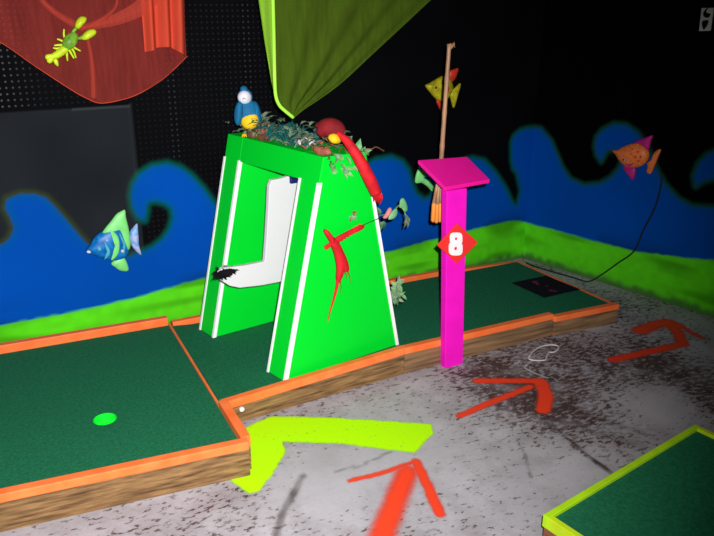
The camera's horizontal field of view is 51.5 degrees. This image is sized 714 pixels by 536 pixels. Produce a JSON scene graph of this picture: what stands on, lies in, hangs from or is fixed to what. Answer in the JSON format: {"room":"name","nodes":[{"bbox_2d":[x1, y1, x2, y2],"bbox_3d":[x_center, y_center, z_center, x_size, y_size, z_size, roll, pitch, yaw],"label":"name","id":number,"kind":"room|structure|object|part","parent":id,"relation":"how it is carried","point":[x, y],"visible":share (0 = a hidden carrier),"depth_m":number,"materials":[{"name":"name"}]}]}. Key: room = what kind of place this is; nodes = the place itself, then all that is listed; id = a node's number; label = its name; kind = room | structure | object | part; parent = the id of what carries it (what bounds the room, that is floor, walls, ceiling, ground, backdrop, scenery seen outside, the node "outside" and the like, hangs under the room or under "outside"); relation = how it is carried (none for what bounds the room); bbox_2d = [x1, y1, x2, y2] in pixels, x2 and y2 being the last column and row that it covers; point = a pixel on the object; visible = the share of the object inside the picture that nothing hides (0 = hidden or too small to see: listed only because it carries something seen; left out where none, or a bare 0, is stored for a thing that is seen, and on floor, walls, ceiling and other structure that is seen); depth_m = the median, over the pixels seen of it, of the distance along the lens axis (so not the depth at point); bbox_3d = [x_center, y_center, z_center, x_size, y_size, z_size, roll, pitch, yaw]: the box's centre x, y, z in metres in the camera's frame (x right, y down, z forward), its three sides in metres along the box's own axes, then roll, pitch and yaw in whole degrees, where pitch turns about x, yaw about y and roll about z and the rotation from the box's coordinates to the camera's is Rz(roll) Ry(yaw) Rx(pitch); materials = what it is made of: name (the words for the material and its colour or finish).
{"room":"games hall","nodes":[
{"label":"games hall","id":0,"kind":"room"},
{"bbox_2d":[0,0,544,342],"bbox_3d":[-1.197,-0.791,3.325,5.190,2.400,0.100,-10,23,-27],"label":"wall","id":1,"kind":"structure","parent":0,"point":[70,162],"depth_m":3.62,"materials":[{"name":"paint"}]},
{"bbox_2d":[85,210,140,270],"bbox_3d":[-1.152,-0.119,3.506,0.254,0.311,0.052,-10,23,-27],"label":"fish","id":2,"kind":"object","parent":1,"relation":"attached to","point":[113,243],"visible":1,"depth_m":3.49},
{"bbox_2d":[415,158,438,191],"bbox_3d":[0.485,-0.539,4.317,0.351,0.197,0.048,-10,23,-27],"label":"fish","id":3,"kind":"object","parent":1,"relation":"attached to","point":[421,176],"visible":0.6,"depth_m":4.25},
{"bbox_2d":[425,68,460,111],"bbox_3d":[0.492,-0.995,4.154,0.242,0.242,0.048,-10,23,-27],"label":"fish","id":4,"kind":"object","parent":1,"relation":"attached to","point":[435,87],"visible":0.8,"depth_m":4.14},
{"bbox_2d":[0,258,713,535],"bbox_3d":[0.436,0.949,2.077,6.350,0.001,4.820,-10,23,-27],"label":"floor","id":5,"kind":"structure","parent":0,"point":[491,443],"depth_m":2.86,"materials":[{"name":"concrete"}]},
{"bbox_2d":[0,316,251,531],"bbox_3d":[-1.332,0.590,2.818,1.552,0.150,1.308,-10,23,-27],"label":"greens","id":6,"kind":"object","parent":5,"relation":"on","point":[101,417],"visible":1,"depth_m":2.75,"materials":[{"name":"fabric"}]},
{"bbox_3d":[-1.617,0.386,3.288,1.541,0.090,0.036,-9,22,-24],"label":"rail","id":7,"kind":"part","parent":6,"relation":"part of","materials":[{"name":"orange paint"}]},
{"bbox_2d":[93,413,116,424],"bbox_3d":[-0.948,0.587,2.790,0.086,0.040,0.086,-10,23,-27],"label":"marker","id":8,"kind":"object","parent":6,"relation":"on","point":[98,418],"depth_m":2.82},
{"bbox_3d":[-1.087,0.712,2.342,1.516,0.033,0.036,-8,21,-21],"label":"rail","id":9,"kind":"part","parent":6,"relation":"part of","materials":[{"name":"orange paint"}]},
{"bbox_3d":[-0.457,0.574,2.749,0.036,0.046,0.285,-9,22,-25],"label":"rail","id":10,"kind":"part","parent":6,"relation":"part of","materials":[{"name":"orange paint"}]},
{"bbox_2d":[171,260,618,421],"bbox_3d":[0.216,0.273,3.739,2.163,0.132,0.862,-10,23,-27],"label":"lane","id":11,"kind":"object","parent":5,"relation":"on","point":[499,313],"visible":0.73,"depth_m":3.54,"materials":[{"name":"green carpet"}]},
{"bbox_3d":[-0.528,0.235,3.793,0.844,0.098,0.032,-10,23,-27],"label":"rail","id":12,"kind":"part","parent":11,"relation":"part of","materials":[{"name":"orange paint"}]},
{"bbox_2d":[199,131,398,379],"bbox_3d":[-0.317,-0.099,3.308,0.764,0.920,0.693,-14,24,-34],"label":"tunnel obstacle","id":13,"kind":"object","parent":11,"relation":"on","point":[269,261],"visible":0.98,"depth_m":3.17,"materials":[{"name":"green paint"}]},
{"bbox_3d":[-0.468,-0.181,3.531,0.616,0.920,0.124,-14,24,-34],"label":"panel","id":14,"kind":"part","parent":13,"relation":"part of","materials":[{"name":"green paint"}]},
{"bbox_2d":[234,86,260,136],"bbox_3d":[-0.482,-0.694,3.268,0.107,0.217,0.140,8,21,20],"label":"parrot","id":15,"kind":"object","parent":13,"relation":"on","point":[245,109],"visible":0.9,"depth_m":3.23},
{"bbox_2d":[247,131,255,138],"bbox_3d":[-0.464,-0.586,3.251,0.054,0.033,0.028,19,27,41],"label":"bark piece","id":16,"kind":"object","parent":13,"relation":"on","point":[249,134],"visible":0.83,"depth_m":3.24,"materials":[{"name":"brown wood"}]},
{"bbox_2d":[225,112,297,139],"bbox_3d":[-0.417,-0.631,3.291,0.260,0.088,0.327,-10,23,-27],"label":"leaf garland","id":17,"kind":"object","parent":13,"relation":"on","point":[263,130],"visible":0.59,"depth_m":3.29,"materials":[{"name":"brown plant"}]},
{"bbox_2d":[257,134,269,140],"bbox_3d":[-0.402,-0.561,3.184,0.074,0.034,0.028,18,27,40],"label":"bark piece","id":18,"kind":"object","parent":13,"relation":"on","point":[262,137],"visible":0.87,"depth_m":3.17,"materials":[{"name":"brown wood"}]},
{"bbox_2d":[252,118,324,146],"bbox_3d":[-0.265,-0.582,3.146,0.313,0.098,0.340,-10,23,-27],"label":"fern","id":19,"kind":"object","parent":13,"relation":"on","point":[270,129],"visible":0.66,"depth_m":3.09,"materials":[{"name":"green plant"}]},
{"bbox_2d":[270,121,351,149],"bbox_3d":[-0.192,-0.547,3.053,0.284,0.095,0.364,-10,23,-27],"label":"leaf garland","id":20,"kind":"object","parent":13,"relation":"on","point":[307,136],"visible":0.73,"depth_m":3.01,"materials":[{"name":"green plant"}]},
{"bbox_2d":[313,146,330,154],"bbox_3d":[-0.136,-0.457,2.902,0.088,0.034,0.028,15,25,36],"label":"bark piece","id":21,"kind":"object","parent":13,"relation":"on","point":[327,151],"visible":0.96,"depth_m":2.88,"materials":[{"name":"wood"}]},
{"bbox_3d":[-0.095,-0.034,3.134,0.616,0.920,0.124,-14,24,-34],"label":"panel","id":22,"kind":"part","parent":13,"relation":"part of","materials":[{"name":"green paint"}]},
{"bbox_2d":[312,118,382,203],"bbox_3d":[-0.040,-0.418,2.956,0.277,0.347,0.115,7,21,18],"label":"parrot","id":23,"kind":"object","parent":13,"relation":"on","point":[334,129],"visible":1,"depth_m":2.91},
{"bbox_2d":[327,147,371,179],"bbox_3d":[-0.046,-0.418,2.950,0.210,0.118,0.099,-13,24,-32],"label":"leaf garland","id":24,"kind":"object","parent":13,"relation":"on","point":[344,169],"visible":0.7,"depth_m":2.92,"materials":[{"name":"green plant"}]},
{"bbox_2d":[323,217,380,321],"bbox_3d":[-0.014,0.010,3.112,0.291,0.414,0.028,-14,24,-33],"label":"bird","id":25,"kind":"object","parent":13,"relation":"attached to","point":[342,265],"visible":1,"depth_m":3.04},
{"bbox_2d":[349,211,356,221],"bbox_3d":[-0.016,-0.211,3.030,0.035,0.049,0.016,-1,20,-4],"label":"leaf sprig","id":26,"kind":"object","parent":13,"relation":"attached to","point":[354,215],"visible":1,"depth_m":3.03,"materials":[{"name":"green plant"}]},
{"bbox_2d":[336,138,383,150],"bbox_3d":[0.019,-0.506,3.078,0.218,0.070,0.078,-5,21,-13],"label":"leaf spray","id":27,"kind":"object","parent":13,"relation":"on","point":[358,144],"visible":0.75,"depth_m":3.06,"materials":[{"name":"green plant"}]},
{"bbox_3d":[0.013,-0.505,3.106,0.218,0.044,0.025,-5,21,-13],"label":"stem","id":28,"kind":"part","parent":27,"relation":"part of","materials":[{"name":"brown plant"}]},
{"bbox_2d":[377,198,409,229],"bbox_3d":[0.165,-0.228,3.255,0.188,0.148,0.023,-14,24,-34],"label":"vine","id":29,"kind":"object","parent":13,"relation":"attached to","point":[390,214],"visible":0.98,"depth_m":3.25,"materials":[{"name":"green plant"}]},
{"bbox_2d":[383,207,391,218],"bbox_3d":[0.135,-0.238,3.224,0.045,0.046,0.018,-14,24,-34],"label":"flower","id":30,"kind":"object","parent":29,"relation":"on","point":[388,214],"depth_m":3.22,"materials":[{"name":"pink plant"}]},
{"bbox_2d":[390,276,406,304],"bbox_3d":[0.179,0.100,3.328,0.092,0.146,0.029,2,20,4],"label":"leaf sprig","id":31,"kind":"object","parent":13,"relation":"attached to","point":[396,292],"visible":0.98,"depth_m":3.33,"materials":[{"name":"green plant"}]},
{"bbox_3d":[-0.163,0.455,3.125,0.866,0.058,0.036,-12,23,-29],"label":"rail","id":32,"kind":"part","parent":11,"relation":"part of","materials":[{"name":"orange paint"}]},
{"bbox_3d":[0.180,0.105,4.161,0.768,0.098,0.032,-10,23,-27],"label":"rail","id":33,"kind":"part","parent":11,"relation":"part of","materials":[{"name":"orange paint"}]},
{"bbox_3d":[0.593,0.304,3.530,0.873,0.040,0.036,-10,22,-26],"label":"rail","id":34,"kind":"part","parent":11,"relation":"part of","materials":[{"name":"orange paint"}]},
{"bbox_3d":[0.747,0.019,4.434,0.502,0.078,0.030,-8,22,-22],"label":"rail","id":35,"kind":"part","parent":11,"relation":"part of","materials":[{"name":"orange paint"}]},
{"bbox_2d":[512,276,579,297],"bbox_3d":[1.048,0.100,4.116,0.264,0.006,0.253,-10,23,-27],"label":"rubber mat","id":36,"kind":"object","parent":11,"relation":"on","point":[543,286],"visible":1,"depth_m":4.10,"materials":[{"name":"black rubber"}]},
{"bbox_3d":[1.156,0.116,4.230,0.020,0.100,0.764,-10,23,-27],"label":"rail","id":37,"kind":"part","parent":11,"relation":"part of","materials":[{"name":"orange paint"}]},
{"bbox_3d":[1.174,0.226,3.802,0.416,0.030,0.036,-9,22,-23],"label":"rail","id":38,"kind":"part","parent":11,"relation":"part of","materials":[{"name":"orange paint"}]},
{"bbox_2d":[418,157,489,367],"bbox_3d":[0.417,-0.013,3.336,0.262,0.947,0.179,-10,23,-27],"label":"stand","id":39,"kind":"object","parent":5,"relation":"on","point":[452,175],"visible":1,"depth_m":3.23,"materials":[{"name":"pink paint"}]},
{"bbox_2d":[431,42,454,222],"bbox_3d":[0.372,-0.575,3.224,0.090,0.786,0.028,-13,24,-33],"label":"bamboo pole","id":40,"kind":"object","parent":39,"relation":"hanging from","point":[436,210],"visible":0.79,"depth_m":3.22,"materials":[{"name":"brown wood"}]},
{"bbox_3d":[0.426,0.057,3.296,0.138,0.843,0.040,-10,23,-27],"label":"post","id":41,"kind":"part","parent":39,"relation":"part of","materials":[{"name":"pink paint"}]},
{"bbox_2d":[528,344,558,360],"bbox_3d":[0.897,0.406,3.565,0.091,0.007,0.229,15,25,36],"label":"loop","id":42,"kind":"object","parent":5,"relation":"on","point":[547,344],"visible":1,"depth_m":3.57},
{"bbox_2d":[542,424,713,535],"bbox_3d":[1.157,0.845,2.155,0.844,0.150,0.874,-14,25,-35],"label":"greens","id":43,"kind":"object","parent":5,"relation":"on","point":[668,490],"visible":1,"depth_m":2.31,"materials":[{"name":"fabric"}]},
{"bbox_3d":[0.828,0.877,1.905,0.021,0.042,0.829,-14,25,-35],"label":"rail","id":44,"kind":"part","parent":43,"relation":"part of","materials":[{"name":"yellow paint"}]},
{"bbox_3d":[1.485,0.710,2.371,0.021,0.042,0.829,-14,25,-35],"label":"rail","id":45,"kind":"part","parent":43,"relation":"part of","materials":[{"name":"yellow paint"}]},
{"bbox_2d":[523,0,713,316],"bbox_3d":[2.440,-0.678,3.067,0.098,2.400,4.010,-16,26,-38],"label":"wall","id":46,"kind":"structure","parent":0,"point":[614,74],"depth_m":4.14,"materials":[{"name":"paint"}]},
{"bbox_2d":[525,172,661,281],"bbox_3d":[1.369,-0.271,4.385,0.796,0.728,0.061,17,26,39],"label":"cable","id":47,"kind":"object","parent":46,"relation":"attached to","point":[633,251],"visible":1,"depth_m":4.28,"materials":[{"name":"black rubber"}]},
{"bbox_2d":[612,135,660,179],"bbox_3d":[1.529,-0.615,4.093,0.054,0.262,0.283,-16,26,-38],"label":"fish","id":48,"kind":"object","parent":46,"relation":"attached to","point":[636,154],"visible":1,"depth_m":4.06},
{"bbox_2d":[699,8,713,30],"bbox_3d":[1.729,-1.230,3.664,0.007,0.110,0.063,-16,26,-38],"label":"plaque","id":49,"kind":"object","parent":46,"relation":"attached to","point":[706,18],"visible":1,"depth_m":3.66,"materials":[{"name":"grey plastic"}]},
{"bbox_3d":[0.475,-1.354,1.242,6.400,0.100,4.800,-10,23,-27],"label":"ceiling","id":50,"kind":"structure","parent":0,"visible":0},
{"bbox_2d":[0,0,186,103],"bbox_3d":[-1.212,-1.263,2.910,1.123,1.229,0.113,-9,22,-24],"label":"net","id":51,"kind":"object","parent":50,"relation":"hanging from","point":[163,21],"visible":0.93,"depth_m":3.13,"materials":[{"name":"red fabric"}]},
{"bbox_2d":[45,16,95,65],"bbox_3d":[-1.150,-0.910,2.975,0.208,0.192,0.052,-10,23,-27],"label":"toy lobster","id":52,"kind":"object","parent":51,"relation":"attached to","point":[70,40],"visible":1,"depth_m":2.96,"materials":[{"name":"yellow plastic"}]},
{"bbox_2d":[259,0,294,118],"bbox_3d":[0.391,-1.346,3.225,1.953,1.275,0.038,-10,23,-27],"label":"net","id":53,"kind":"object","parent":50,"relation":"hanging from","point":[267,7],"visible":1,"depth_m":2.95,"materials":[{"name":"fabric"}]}
]}

